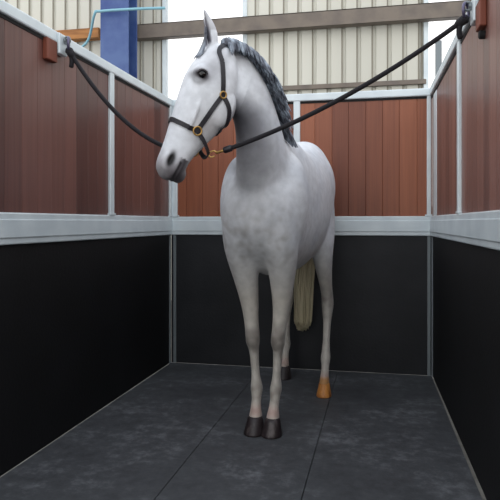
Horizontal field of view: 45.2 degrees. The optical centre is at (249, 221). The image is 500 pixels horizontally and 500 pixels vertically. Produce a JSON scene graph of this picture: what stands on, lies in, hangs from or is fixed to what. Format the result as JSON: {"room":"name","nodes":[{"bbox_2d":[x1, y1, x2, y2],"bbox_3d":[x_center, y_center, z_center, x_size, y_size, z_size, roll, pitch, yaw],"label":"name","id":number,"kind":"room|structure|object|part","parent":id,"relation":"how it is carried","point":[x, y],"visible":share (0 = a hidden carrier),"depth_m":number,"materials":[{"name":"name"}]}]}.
{"room":"horse stable stall","nodes":[
{"label":"horse stable stall","id":0,"kind":"room"},
{"bbox_2d":[0,0,172,475],"bbox_3d":[-1.031,0.072,2.870,0.070,2.056,3.774,0,0,12],"label":"wall","id":1,"kind":"structure","parent":0,"point":[86,222],"depth_m":3.19,"materials":[{"name":"black rubber"}]},
{"bbox_2d":[43,32,70,62],"bbox_3d":[-0.949,-0.871,2.993,0.077,0.158,0.188,0,0,12],"label":"bracket","id":2,"kind":"object","parent":1,"relation":"attached to","point":[51,48],"visible":0.9,"depth_m":2.97,"materials":[{"name":"wood"}]},
{"bbox_3d":[-0.961,-0.897,3.042,0.034,0.105,0.080,0,0,12],"label":"steel plate","id":3,"kind":"part","parent":2,"relation":"part of","materials":[{"name":"silver metal"}]},
{"bbox_2d":[65,47,198,156],"bbox_3d":[-0.586,-0.597,2.936,0.733,0.580,0.042,0,0,18],"label":"rope","id":4,"kind":"object","parent":2,"relation":"hanging from","point":[71,54],"visible":0.67,"depth_m":2.97,"materials":[{"name":"black fabric"}]},
{"bbox_3d":[-1.034,-0.471,2.867,0.035,0.858,3.767,0,0,12],"label":"wood panel","id":5,"kind":"part","parent":1,"relation":"part of","materials":[{"name":"brown wood"}]},
{"bbox_3d":[-1.031,-0.928,2.867,0.070,0.056,3.767,0,0,12],"label":"rail","id":6,"kind":"part","parent":1,"relation":"part of","materials":[{"name":"metal"}]},
{"bbox_3d":[-1.031,0.029,2.867,0.070,0.142,3.767,0,0,12],"label":"rail","id":7,"kind":"part","parent":1,"relation":"part of","materials":[{"name":"metal"}]},
{"bbox_3d":[-0.858,-0.471,3.644,0.060,0.878,0.079,0,0,12],"label":"post","id":8,"kind":"part","parent":1,"relation":"part of","materials":[{"name":"metal"}]},
{"bbox_3d":[-0.634,-0.471,4.677,0.060,0.878,0.074,0,0,12],"label":"post","id":9,"kind":"part","parent":1,"relation":"part of","materials":[{"name":"metal"}]},
{"bbox_2d":[4,0,422,94],"bbox_3d":[-1.052,-1.500,8.423,6.777,5.200,0.026,0,0,12],"label":"wall","id":10,"kind":"structure","parent":0,"point":[347,54],"depth_m":8.02,"materials":[{"name":"beige metal"}]},
{"bbox_2d":[55,27,99,41],"bbox_3d":[-3.157,-2.679,8.762,2.118,0.140,0.150,0,0,12],"label":"rail","id":11,"kind":"object","parent":10,"relation":"attached to","point":[76,35],"visible":0.36,"depth_m":8.53,"materials":[{"name":"brown wood"}]},
{"bbox_2d":[162,0,246,96],"bbox_3d":[-0.629,-1.380,8.332,1.216,4.960,0.080,0,0,12],"label":"window","id":12,"kind":"structure","parent":10,"relation":"in","point":[164,2],"depth_m":8.42,"materials":[{"name":"metal"}]},
{"bbox_2d":[282,79,425,90],"bbox_3d":[1.090,-1.795,7.922,2.378,0.060,0.046,0,0,12],"label":"trim","id":13,"kind":"structure","parent":10,"relation":"attached to","point":[415,81],"depth_m":7.85,"materials":[{"name":"brown metal"}]},
{"bbox_2d":[423,0,428,87],"bbox_3d":[2.822,-1.380,7.585,1.210,4.960,0.080,0,0,12],"label":"window","id":14,"kind":"structure","parent":10,"relation":"in","point":[425,24],"depth_m":7.67,"materials":[{"name":"metal"}]},
{"bbox_2d":[0,362,486,499],"bbox_3d":[0.656,1.171,3.030,18.000,0.098,12.200,0,0,12],"label":"floor","id":15,"kind":"structure","parent":0,"point":[450,419],"depth_m":3.14,"materials":[{"name":"black rubber"}]},
{"bbox_2d":[100,0,136,78],"bbox_3d":[-1.781,-1.478,8.162,0.505,5.200,0.400,0,0,12],"label":"steel column","id":16,"kind":"structure","parent":15,"relation":"on","point":[118,29],"depth_m":8.03,"materials":[{"name":"blue metal"}]},
{"bbox_2d":[82,7,164,46],"bbox_3d":[-1.819,-2.587,7.994,1.477,0.472,0.268,0,0,25],"label":"pipe","id":17,"kind":"object","parent":16,"relation":"attached to","point":[136,8],"visible":0.91,"depth_m":7.93,"materials":[{"name":"teal metal"}]},
{"bbox_2d":[0,362,261,499],"bbox_3d":[-0.660,1.111,2.795,0.722,0.022,3.743,0,0,12],"label":"rubber mat","id":18,"kind":"object","parent":15,"relation":"on","point":[131,448],"visible":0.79,"depth_m":3.02,"materials":[{"name":"black rubber"}]},
{"bbox_2d":[155,367,336,499],"bbox_3d":[-0.028,1.111,2.658,0.567,0.022,3.743,0,0,12],"label":"rubber mat","id":19,"kind":"object","parent":15,"relation":"on","point":[228,464],"visible":0.83,"depth_m":2.85,"materials":[{"name":"black rubber"}]},
{"bbox_2d":[156,10,334,438],"bbox_3d":[0.170,0.064,3.481,0.550,2.072,1.974,0,0,22],"label":"horse","id":20,"kind":"object","parent":19,"relation":"on","point":[277,212],"visible":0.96,"depth_m":2.97},
{"bbox_2d":[168,43,231,158],"bbox_3d":[-0.240,-0.570,2.769,0.279,0.560,0.216,0,0,-15],"label":"halter","id":21,"kind":"object","parent":20,"relation":"attached to","point":[223,95],"visible":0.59,"depth_m":2.70,"materials":[{"name":"dark leather"},{"name":"brass"}]},
{"bbox_2d":[302,371,481,499],"bbox_3d":[0.612,1.111,2.519,0.736,0.022,3.743,0,0,12],"label":"rubber mat","id":22,"kind":"object","parent":15,"relation":"on","point":[383,436],"visible":1,"depth_m":2.94,"materials":[{"name":"black rubber"}]},
{"bbox_2d":[171,40,441,375],"bbox_3d":[0.390,-0.110,4.541,2.054,2.420,0.148,0,0,12],"label":"wall","id":23,"kind":"structure","parent":0,"point":[377,144],"depth_m":4.41,"materials":[{"name":"grey rubber"}]},
{"bbox_3d":[-0.586,-0.471,4.708,0.074,0.878,0.060,0,0,12],"label":"post","id":24,"kind":"part","parent":23,"relation":"part of","materials":[{"name":"metal"}]},
{"bbox_3d":[0.354,-0.471,4.504,0.074,0.878,0.060,0,0,12],"label":"post","id":25,"kind":"part","parent":23,"relation":"part of","materials":[{"name":"metal"}]},
{"bbox_3d":[0.345,-0.928,4.511,1.964,0.056,0.070,0,0,12],"label":"rail","id":26,"kind":"part","parent":23,"relation":"part of","materials":[{"name":"metal"}]},
{"bbox_3d":[0.345,0.029,4.511,1.964,0.142,0.070,0,0,12],"label":"rail","id":27,"kind":"part","parent":23,"relation":"part of","materials":[{"name":"metal"}]},
{"bbox_3d":[0.346,-0.471,4.514,1.964,0.858,0.035,0,0,12],"label":"wood panel","id":28,"kind":"part","parent":23,"relation":"part of","materials":[{"name":"brown wood"}]},
{"bbox_3d":[1.282,-0.471,4.303,0.054,0.878,0.060,0,0,12],"label":"post","id":29,"kind":"part","parent":23,"relation":"part of","materials":[{"name":"metal"}]},
{"bbox_3d":[1.375,-0.110,4.375,0.060,2.420,0.056,0,0,12],"label":"tall corner post","id":30,"kind":"part","parent":23,"relation":"part of","materials":[{"name":"silver metal"}]},
{"bbox_2d":[429,0,499,499],"bbox_3d":[0.961,0.072,2.436,0.072,2.056,3.768,0,0,11],"label":"wall","id":31,"kind":"structure","parent":0,"point":[464,223],"depth_m":2.74,"materials":[{"name":"black rubber"}]},
{"bbox_3d":[1.282,-0.471,4.089,0.043,0.878,0.180,0,0,11],"label":"post","id":32,"kind":"part","parent":31,"relation":"part of","materials":[{"name":"metal"}]},
{"bbox_3d":[0.961,-0.928,2.436,0.070,0.056,3.768,0,0,11],"label":"rail","id":33,"kind":"part","parent":31,"relation":"part of","materials":[{"name":"metal"}]},
{"bbox_3d":[1.064,-0.471,3.000,0.060,0.878,0.074,0,0,11],"label":"post","id":34,"kind":"part","parent":31,"relation":"part of","materials":[{"name":"metal"}]},
{"bbox_3d":[0.961,0.029,2.436,0.070,0.142,3.768,0,0,11],"label":"rail","id":35,"kind":"part","parent":31,"relation":"part of","materials":[{"name":"metal"}]},
{"bbox_3d":[0.963,-0.471,2.435,0.035,0.858,3.768,0,0,11],"label":"wood panel","id":36,"kind":"part","parent":31,"relation":"part of","materials":[{"name":"brown wood"}]},
{"bbox_2d":[462,0,486,38],"bbox_3d":[0.910,-0.831,2.451,0.079,0.199,0.188,0,0,12],"label":"bracket","id":37,"kind":"object","parent":31,"relation":"attached to","point":[476,11],"visible":0.96,"depth_m":2.40,"materials":[{"name":"wood"}]},
{"bbox_2d":[208,15,469,157],"bbox_3d":[0.362,-0.580,2.627,1.137,0.575,0.042,0,0,12],"label":"rope","id":38,"kind":"object","parent":37,"relation":"hanging from","point":[461,21],"visible":1,"depth_m":2.60,"materials":[{"name":"black fabric"}]},
{"bbox_3d":[0.939,-0.877,2.492,0.036,0.105,0.080,0,0,12],"label":"steel plate","id":39,"kind":"part","parent":37,"relation":"part of","materials":[{"name":"silver metal"}]},
{"bbox_3d":[5.716,-1.500,6.956,4.773,5.200,0.026,0,0,12],"label":"wall","id":40,"kind":"structure","parent":0,"visible":0},
{"bbox_2d":[137,0,470,41],"bbox_3d":[3.199,-2.655,7.403,9.882,0.200,0.165,0,0,12],"label":"beam","id":41,"kind":"structure","parent":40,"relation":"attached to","point":[447,10],"depth_m":7.86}
]}

